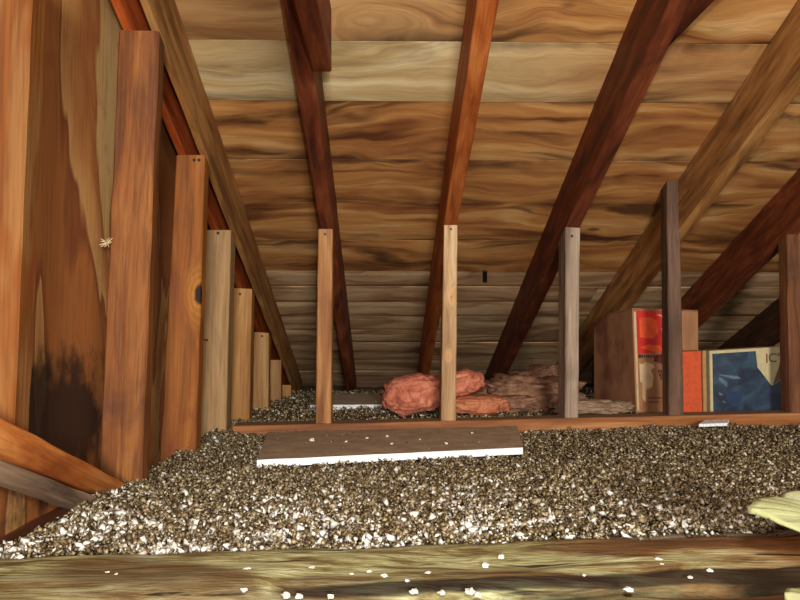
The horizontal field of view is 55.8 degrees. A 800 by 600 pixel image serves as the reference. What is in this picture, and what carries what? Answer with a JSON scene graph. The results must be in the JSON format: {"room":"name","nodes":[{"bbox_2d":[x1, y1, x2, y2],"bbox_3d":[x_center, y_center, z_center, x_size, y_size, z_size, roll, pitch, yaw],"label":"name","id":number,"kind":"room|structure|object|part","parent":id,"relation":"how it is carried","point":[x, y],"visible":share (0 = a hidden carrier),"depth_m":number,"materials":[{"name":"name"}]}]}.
{"room":"attic","nodes":[
{"label":"attic","id":0,"kind":"room"},
{"bbox_2d":[0,0,255,536],"bbox_3d":[-0.660,-0.526,2.073,0.020,2.122,5.360,0,-3,-1],"label":"wall","id":1,"kind":"structure","parent":0,"point":[75,185],"depth_m":1.49,"materials":[{"name":"brown wood"}]},
{"bbox_2d":[0,0,45,430],"bbox_3d":[-0.623,-0.161,1.141,0.143,0.760,0.051,0,-3,-1],"label":"stud","id":2,"kind":"object","parent":1,"relation":"attached to","point":[22,22],"visible":0.96,"depth_m":1.12,"materials":[{"name":"brown wood"}]},
{"bbox_2d":[175,0,799,386],"bbox_3d":[1.446,-0.603,2.131,4.220,2.052,5.375,0,-3,-1],"label":"ceiling","id":3,"kind":"structure","parent":0,"point":[389,88],"depth_m":2.37,"materials":[{"name":"brown wood"}]},
{"bbox_2d":[110,0,289,384],"bbox_3d":[-0.604,-0.511,2.038,0.023,2.062,5.050,0,-3,-1],"label":"strip","id":4,"kind":"object","parent":3,"relation":"attached to","point":[130,13],"visible":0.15,"depth_m":2.07,"materials":[{"name":"brown wood"}]},
{"bbox_2d":[139,0,302,391],"bbox_3d":[-0.544,-0.511,2.040,0.022,2.101,5.150,0,-3,-1],"label":"rafter","id":5,"kind":"object","parent":3,"relation":"attached to","point":[163,16],"visible":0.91,"depth_m":2.21,"materials":[{"name":"brown wood"}]},
{"bbox_2d":[284,0,355,391],"bbox_3d":[-0.232,-0.511,2.046,0.047,2.101,5.150,0,-3,-1],"label":"rafter","id":6,"kind":"object","parent":3,"relation":"attached to","point":[310,85],"visible":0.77,"depth_m":2.17,"materials":[{"name":"brown wood"}]},
{"bbox_2d":[294,0,331,71],"bbox_3d":[-0.154,-0.643,0.627,0.044,0.143,2.200,0,-3,-1],"label":"tie","id":7,"kind":"object","parent":6,"relation":"attached to","point":[314,16],"visible":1,"depth_m":1.53,"materials":[{"name":"brown wood"}]},
{"bbox_2d":[417,0,498,374],"bbox_3d":[0.175,-0.510,2.055,0.048,2.101,5.150,0,-3,-1],"label":"rafter","id":8,"kind":"object","parent":3,"relation":"attached to","point":[479,20],"visible":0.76,"depth_m":2.07,"materials":[{"name":"brown wood"}]},
{"bbox_2d":[484,0,691,379],"bbox_3d":[0.581,-0.510,2.063,0.050,2.102,5.150,0,-3,-1],"label":"rafter","id":9,"kind":"object","parent":3,"relation":"attached to","point":[652,26],"visible":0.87,"depth_m":2.13,"materials":[{"name":"brown wood"}]},
{"bbox_2d":[669,0,714,45],"bbox_3d":[0.658,-0.692,0.722,0.044,0.051,2.350,0,-3,-1],"label":"tie","id":10,"kind":"object","parent":9,"relation":"attached to","point":[696,8],"visible":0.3,"depth_m":1.65,"materials":[{"name":"brown wood"}]},
{"bbox_2d":[557,0,799,372],"bbox_3d":[0.962,-0.510,2.071,0.047,2.100,5.150,0,-3,-1],"label":"rafter","id":11,"kind":"object","parent":3,"relation":"attached to","point":[772,85],"visible":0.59,"depth_m":2.22,"materials":[{"name":"brown wood"}]},
{"bbox_2d":[681,168,799,327],"bbox_3d":[1.334,-0.510,2.080,0.051,2.101,5.151,0,-3,-1],"label":"rafter","id":12,"kind":"object","parent":3,"relation":"attached to","point":[756,245],"visible":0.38,"depth_m":2.81,"materials":[{"name":"brown wood"}]},
{"bbox_2d":[718,298,779,348],"bbox_3d":[1.788,-0.509,2.089,0.054,2.101,5.150,0,-3,-1],"label":"rafter","id":13,"kind":"object","parent":3,"relation":"attached to","point":[763,330],"visible":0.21,"depth_m":3.61,"materials":[{"name":"brown wood"}]},
{"bbox_3d":[1.443,0.563,2.207,4.220,0.020,5.600,0,-3,-1],"label":"floor","id":14,"kind":"structure","parent":0,"visible":0},
{"bbox_2d":[0,507,70,544],"bbox_3d":[-0.602,0.431,1.134,0.052,0.125,0.830,0,-3,-1],"label":"wall plate","id":15,"kind":"object","parent":14,"relation":"on","point":[27,528],"visible":0.17,"depth_m":1.27,"materials":[{"name":"brown wood"}]},
{"bbox_2d":[0,417,124,493],"bbox_3d":[-0.573,0.245,1.188,0.076,0.267,0.620,0,-3,-2],"label":"board","id":16,"kind":"object","parent":15,"relation":"on","point":[19,447],"visible":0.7,"depth_m":1.19,"materials":[{"name":"brown wood"}]},
{"bbox_2d":[0,459,97,508],"bbox_3d":[-0.577,0.279,1.171,0.055,0.199,0.451,0,-3,0],"label":"board","id":17,"kind":"object","parent":16,"relation":"attached to","point":[13,477],"visible":0.93,"depth_m":1.21,"materials":[{"name":"brown wood"}]},
{"bbox_2d":[100,30,164,485],"bbox_3d":[-0.573,-0.030,1.614,0.090,1.093,0.047,1,-3,-1],"label":"stud","id":18,"kind":"object","parent":14,"relation":"on","point":[125,430],"visible":0.88,"depth_m":1.60,"materials":[{"name":"brown wood"}]},
{"bbox_2d":[99,237,112,246],"bbox_3d":[-0.617,-0.121,1.584,0.026,0.021,0.018,0,-3,-1],"label":"tuft","id":19,"kind":"object","parent":18,"relation":"attached to","point":[107,241],"visible":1,"depth_m":1.58,"materials":[{"name":"fabric"}]},
{"bbox_2d":[160,155,208,462],"bbox_3d":[-0.576,0.073,2.031,0.097,0.926,0.053,2,-3,-1],"label":"stud","id":20,"kind":"object","parent":14,"relation":"on","point":[182,398],"visible":0.88,"depth_m":2.01,"materials":[{"name":"brown wood"}]},
{"bbox_2d":[201,230,234,437],"bbox_3d":[-0.598,0.164,2.442,0.101,0.780,0.093,1,-3,-1],"label":"stud","id":21,"kind":"object","parent":14,"relation":"on","point":[220,247],"visible":0.67,"depth_m":2.42,"materials":[{"name":"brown wood"}]},
{"bbox_2d":[231,288,254,420],"bbox_3d":[-0.594,0.265,2.838,0.075,0.615,0.063,1,-3,-1],"label":"stud","id":22,"kind":"object","parent":14,"relation":"on","point":[243,317],"visible":0.65,"depth_m":2.81,"materials":[{"name":"brown wood"}]},
{"bbox_2d":[252,332,270,409],"bbox_3d":[-0.592,0.364,3.234,0.069,0.453,0.063,1,-3,-1],"label":"stud","id":23,"kind":"object","parent":14,"relation":"on","point":[262,341],"visible":0.64,"depth_m":3.21,"materials":[{"name":"brown wood"}]},
{"bbox_2d":[270,360,281,400],"bbox_3d":[-0.596,0.448,3.626,0.058,0.321,0.051,0,-3,-1],"label":"stud","id":24,"kind":"object","parent":14,"relation":"on","point":[276,365],"visible":0.48,"depth_m":3.60,"materials":[{"name":"brown wood"}]},
{"bbox_2d":[282,385,291,397],"bbox_3d":[-0.584,0.529,3.893,0.052,0.184,0.051,0,-3,-1],"label":"stud","id":25,"kind":"object","parent":14,"relation":"on","point":[286,389],"visible":0.23,"depth_m":3.87,"materials":[{"name":"brown wood"}]},
{"bbox_2d":[0,535,799,599],"bbox_3d":[0.553,0.422,1.080,2.280,0.146,0.218,0,-3,-7],"label":"beam","id":26,"kind":"structure","parent":14,"relation":"on","point":[749,566],"depth_m":0.97,"materials":[{"name":"brown wood"}]},
{"bbox_2d":[281,592,289,598],"bbox_3d":[-0.133,0.345,0.883,0.010,0.007,0.010,-1,-3,26],"label":"crumb","id":27,"kind":"object","parent":26,"relation":"on","point":[286,595],"visible":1,"depth_m":0.88,"materials":[{"name":"white"}]},
{"bbox_2d":[295,593,302,598],"bbox_3d":[-0.117,0.346,0.880,0.010,0.007,0.010,-2,-3,31],"label":"crumb","id":28,"kind":"object","parent":26,"relation":"on","point":[298,596],"visible":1,"depth_m":0.88,"materials":[{"name":"white"}]},
{"bbox_2d":[482,562,488,567],"bbox_3d":[0.113,0.351,0.998,0.010,0.007,0.010,-2,-3,29],"label":"crumb","id":29,"kind":"object","parent":26,"relation":"on","point":[484,565],"visible":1,"depth_m":0.99,"materials":[{"name":"white"}]},
{"bbox_2d":[0,384,799,558],"bbox_3d":[1.311,0.489,2.889,3.854,0.187,3.639,0,-3,-1],"label":"loose-fill insulation","id":30,"kind":"object","parent":14,"relation":"on","point":[655,482],"visible":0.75,"depth_m":1.42},
{"bbox_2d":[310,393,384,409],"bbox_3d":[-0.227,0.475,3.543,0.345,0.033,0.572,0,-3,-1],"label":"sheet","id":31,"kind":"object","parent":30,"relation":"on","point":[345,399],"visible":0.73,"depth_m":3.45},
{"bbox_2d":[257,426,522,466],"bbox_3d":[0.015,0.388,2.039,0.758,0.025,0.513,0,-3,-7],"label":"board","id":32,"kind":"object","parent":30,"relation":"on","point":[509,442],"visible":1,"depth_m":1.98,"materials":[{"name":"brown wood"}]},
{"bbox_2d":[382,368,485,416],"bbox_3d":[0.122,0.345,2.833,0.390,0.178,0.231,0,-3,-1],"label":"insulation batt","id":33,"kind":"object","parent":30,"relation":"on","point":[405,395],"visible":0.75,"depth_m":2.75,"materials":[{"name":"pink fabric"}]},
{"bbox_2d":[439,394,510,414],"bbox_3d":[0.279,0.389,2.833,0.274,0.072,0.255,0,-3,-1],"label":"insulation batt","id":34,"kind":"object","parent":30,"relation":"on","point":[472,404],"visible":0.67,"depth_m":2.72,"materials":[{"name":"orange fabric"}]},
{"bbox_2d":[233,410,799,435],"bbox_3d":[0.455,0.437,2.485,1.968,0.103,0.107,-1,-3,-5],"label":"wood beam","id":35,"kind":"structure","parent":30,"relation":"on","point":[774,417],"depth_m":2.45,"materials":[{"name":"brown wood"}]},
{"bbox_2d":[316,229,333,423],"bbox_3d":[-0.242,0.084,2.446,0.050,0.621,0.078,0,-3,-1],"label":"stud","id":36,"kind":"object","parent":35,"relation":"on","point":[325,267],"visible":1,"depth_m":2.41,"materials":[{"name":"brown wood"}]},
{"bbox_2d":[439,225,456,420],"bbox_3d":[0.160,0.074,2.480,0.049,0.634,0.078,1,-3,-1],"label":"stud","id":37,"kind":"object","parent":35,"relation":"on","point":[447,412],"visible":1,"depth_m":2.44,"materials":[{"name":"brown wood"}]},
{"bbox_2d":[558,227,579,417],"bbox_3d":[0.564,0.074,2.526,0.049,0.626,0.103,1,-3,-1],"label":"stud","id":38,"kind":"object","parent":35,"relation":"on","point":[569,242],"visible":1,"depth_m":2.48,"materials":[{"name":"grey wood"}]},
{"bbox_2d":[661,181,683,414],"bbox_3d":[0.913,-0.007,2.539,0.050,0.781,0.061,0,-3,-1],"label":"stud","id":39,"kind":"object","parent":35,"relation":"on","point":[672,356],"visible":0.99,"depth_m":2.51,"materials":[{"name":"brown wood"}]},
{"bbox_2d":[778,233,799,412],"bbox_3d":[1.335,0.075,2.569,0.062,0.609,0.061,1,-3,-1],"label":"stud","id":40,"kind":"object","parent":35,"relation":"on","point":[789,246],"visible":1,"depth_m":2.55,"materials":[{"name":"red wood"}]},
{"bbox_2d":[474,364,586,412],"bbox_3d":[0.550,0.397,3.218,0.534,0.232,0.756,0,-3,-1],"label":"insulation batt","id":41,"kind":"object","parent":30,"relation":"on","point":[531,389],"visible":0.56,"depth_m":3.05,"materials":[{"name":"brown fabric"}]},
{"bbox_2d":[547,398,635,413],"bbox_3d":[0.706,0.390,2.785,0.319,0.051,0.243,0,-3,-1],"label":"insulation batt","id":42,"kind":"object","parent":30,"relation":"on","point":[585,406],"visible":0.66,"depth_m":2.70,"materials":[{"name":"beige fabric"}]},
{"bbox_2d":[594,308,697,412],"bbox_3d":[1.069,0.239,3.095,0.443,0.393,0.481,0,-3,-1],"label":"cardboard box","id":43,"kind":"object","parent":30,"relation":"on","point":[628,342],"visible":0.77,"depth_m":2.89,"materials":[{"name":"brown cardboard"}]},
{"bbox_3d":[0.865,0.240,3.073,0.014,0.389,0.438,0,-3,-5],"label":"panel","id":44,"kind":"part","parent":43,"relation":"part of","materials":[{"name":"cardboard"}]},
{"bbox_2d":[636,311,661,353],"bbox_3d":[0.956,0.122,2.867,0.123,0.163,0.015,0,-3,-1],"label":"print","id":45,"kind":"object","parent":43,"relation":"on","point":[648,323],"depth_m":2.86},
{"bbox_2d":[654,354,661,363],"bbox_3d":[0.990,0.223,2.866,0.060,0.042,0.002,0,-3,-8],"label":"print","id":46,"kind":"object","parent":43,"relation":"attached to","point":[657,357],"depth_m":2.86},
{"bbox_3d":[1.011,0.231,2.871,0.267,0.389,0.005,0,-3,-8],"label":"panel","id":47,"kind":"part","parent":43,"relation":"part of","materials":[{"name":"cardboard"}]},
{"bbox_2d":[682,350,701,411],"bbox_3d":[1.044,0.305,2.802,0.092,0.234,0.140,0,-3,-1],"label":"box","id":48,"kind":"object","parent":30,"relation":"on","point":[692,390],"visible":0.37,"depth_m":2.73,"materials":[{"name":"orange cardboard"}]},
{"bbox_2d":[690,350,706,411],"bbox_3d":[1.098,0.303,2.788,0.013,0.236,0.130,0,-3,-1],"label":"board","id":49,"kind":"object","parent":30,"relation":"on","point":[703,353],"visible":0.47,"depth_m":2.73,"materials":[{"name":"orange cardboard"}]},
{"bbox_2d":[699,419,728,426],"bbox_3d":[0.983,0.384,2.354,0.072,0.012,0.157,-2,-3,30],"label":"scrap","id":50,"kind":"object","parent":30,"relation":"on","point":[706,423],"visible":1,"depth_m":2.33,"materials":[{"name":"white"}]},
{"bbox_2d":[704,346,780,411],"bbox_3d":[1.253,0.295,2.765,0.279,0.250,0.103,0,-3,-1],"label":"box","id":51,"kind":"object","parent":30,"relation":"on","point":[737,379],"visible":0.91,"depth_m":2.72,"materials":[{"name":"blue cardboard"}]},
{"bbox_2d":[748,489,799,535],"bbox_3d":[0.625,0.280,0.828,0.480,0.125,0.236,1,-3,-18],"label":"yellow batt","id":52,"kind":"object","parent":30,"relation":"on","point":[783,509],"visible":1,"depth_m":0.82,"materials":[{"name":"yellow fabric"}]},
{"bbox_2d":[593,595,783,599],"bbox_3d":[0.558,0.416,0.853,2.278,0.138,0.203,0,-3,-7],"label":"board","id":53,"kind":"object","parent":14,"relation":"on","point":[780,597],"visible":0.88,"depth_m":0.90,"materials":[{"name":"brown wood"}]},
{"bbox_2d":[409,588,417,593],"bbox_3d":[0.017,0.346,0.898,0.011,0.005,0.009,1,-3,-13],"label":"crumb","id":54,"kind":"object","parent":53,"relation":"on","point":[413,591],"visible":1,"depth_m":0.90,"materials":[{"name":"white"}]},
{"bbox_2d":[437,590,444,594],"bbox_3d":[0.049,0.346,0.893,0.010,0.006,0.008,0,-3,0],"label":"crumb","id":55,"kind":"object","parent":53,"relation":"on","point":[442,592],"visible":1,"depth_m":0.89,"materials":[{"name":"white"}]},
{"bbox_2d":[465,587,475,594],"bbox_3d":[0.082,0.346,0.897,0.011,0.008,0.014,3,-4,-43],"label":"crumb","id":56,"kind":"object","parent":53,"relation":"on","point":[468,591],"visible":1,"depth_m":0.89,"materials":[{"name":"white"}]},
{"bbox_2d":[623,586,633,591],"bbox_3d":[0.274,0.346,0.904,0.012,0.006,0.010,-2,-3,31],"label":"crumb","id":57,"kind":"object","parent":53,"relation":"on","point":[628,589],"visible":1,"depth_m":0.90,"materials":[{"name":"white"}]},
{"bbox_2d":[783,587,799,599],"bbox_3d":[0.525,0.327,0.792,0.224,0.036,0.111,-1,-3,23],"label":"yellow batt","id":58,"kind":"object","parent":53,"relation":"on","point":[793,594],"visible":1,"depth_m":0.80,"materials":[{"name":"yellow fabric"}]}
]}

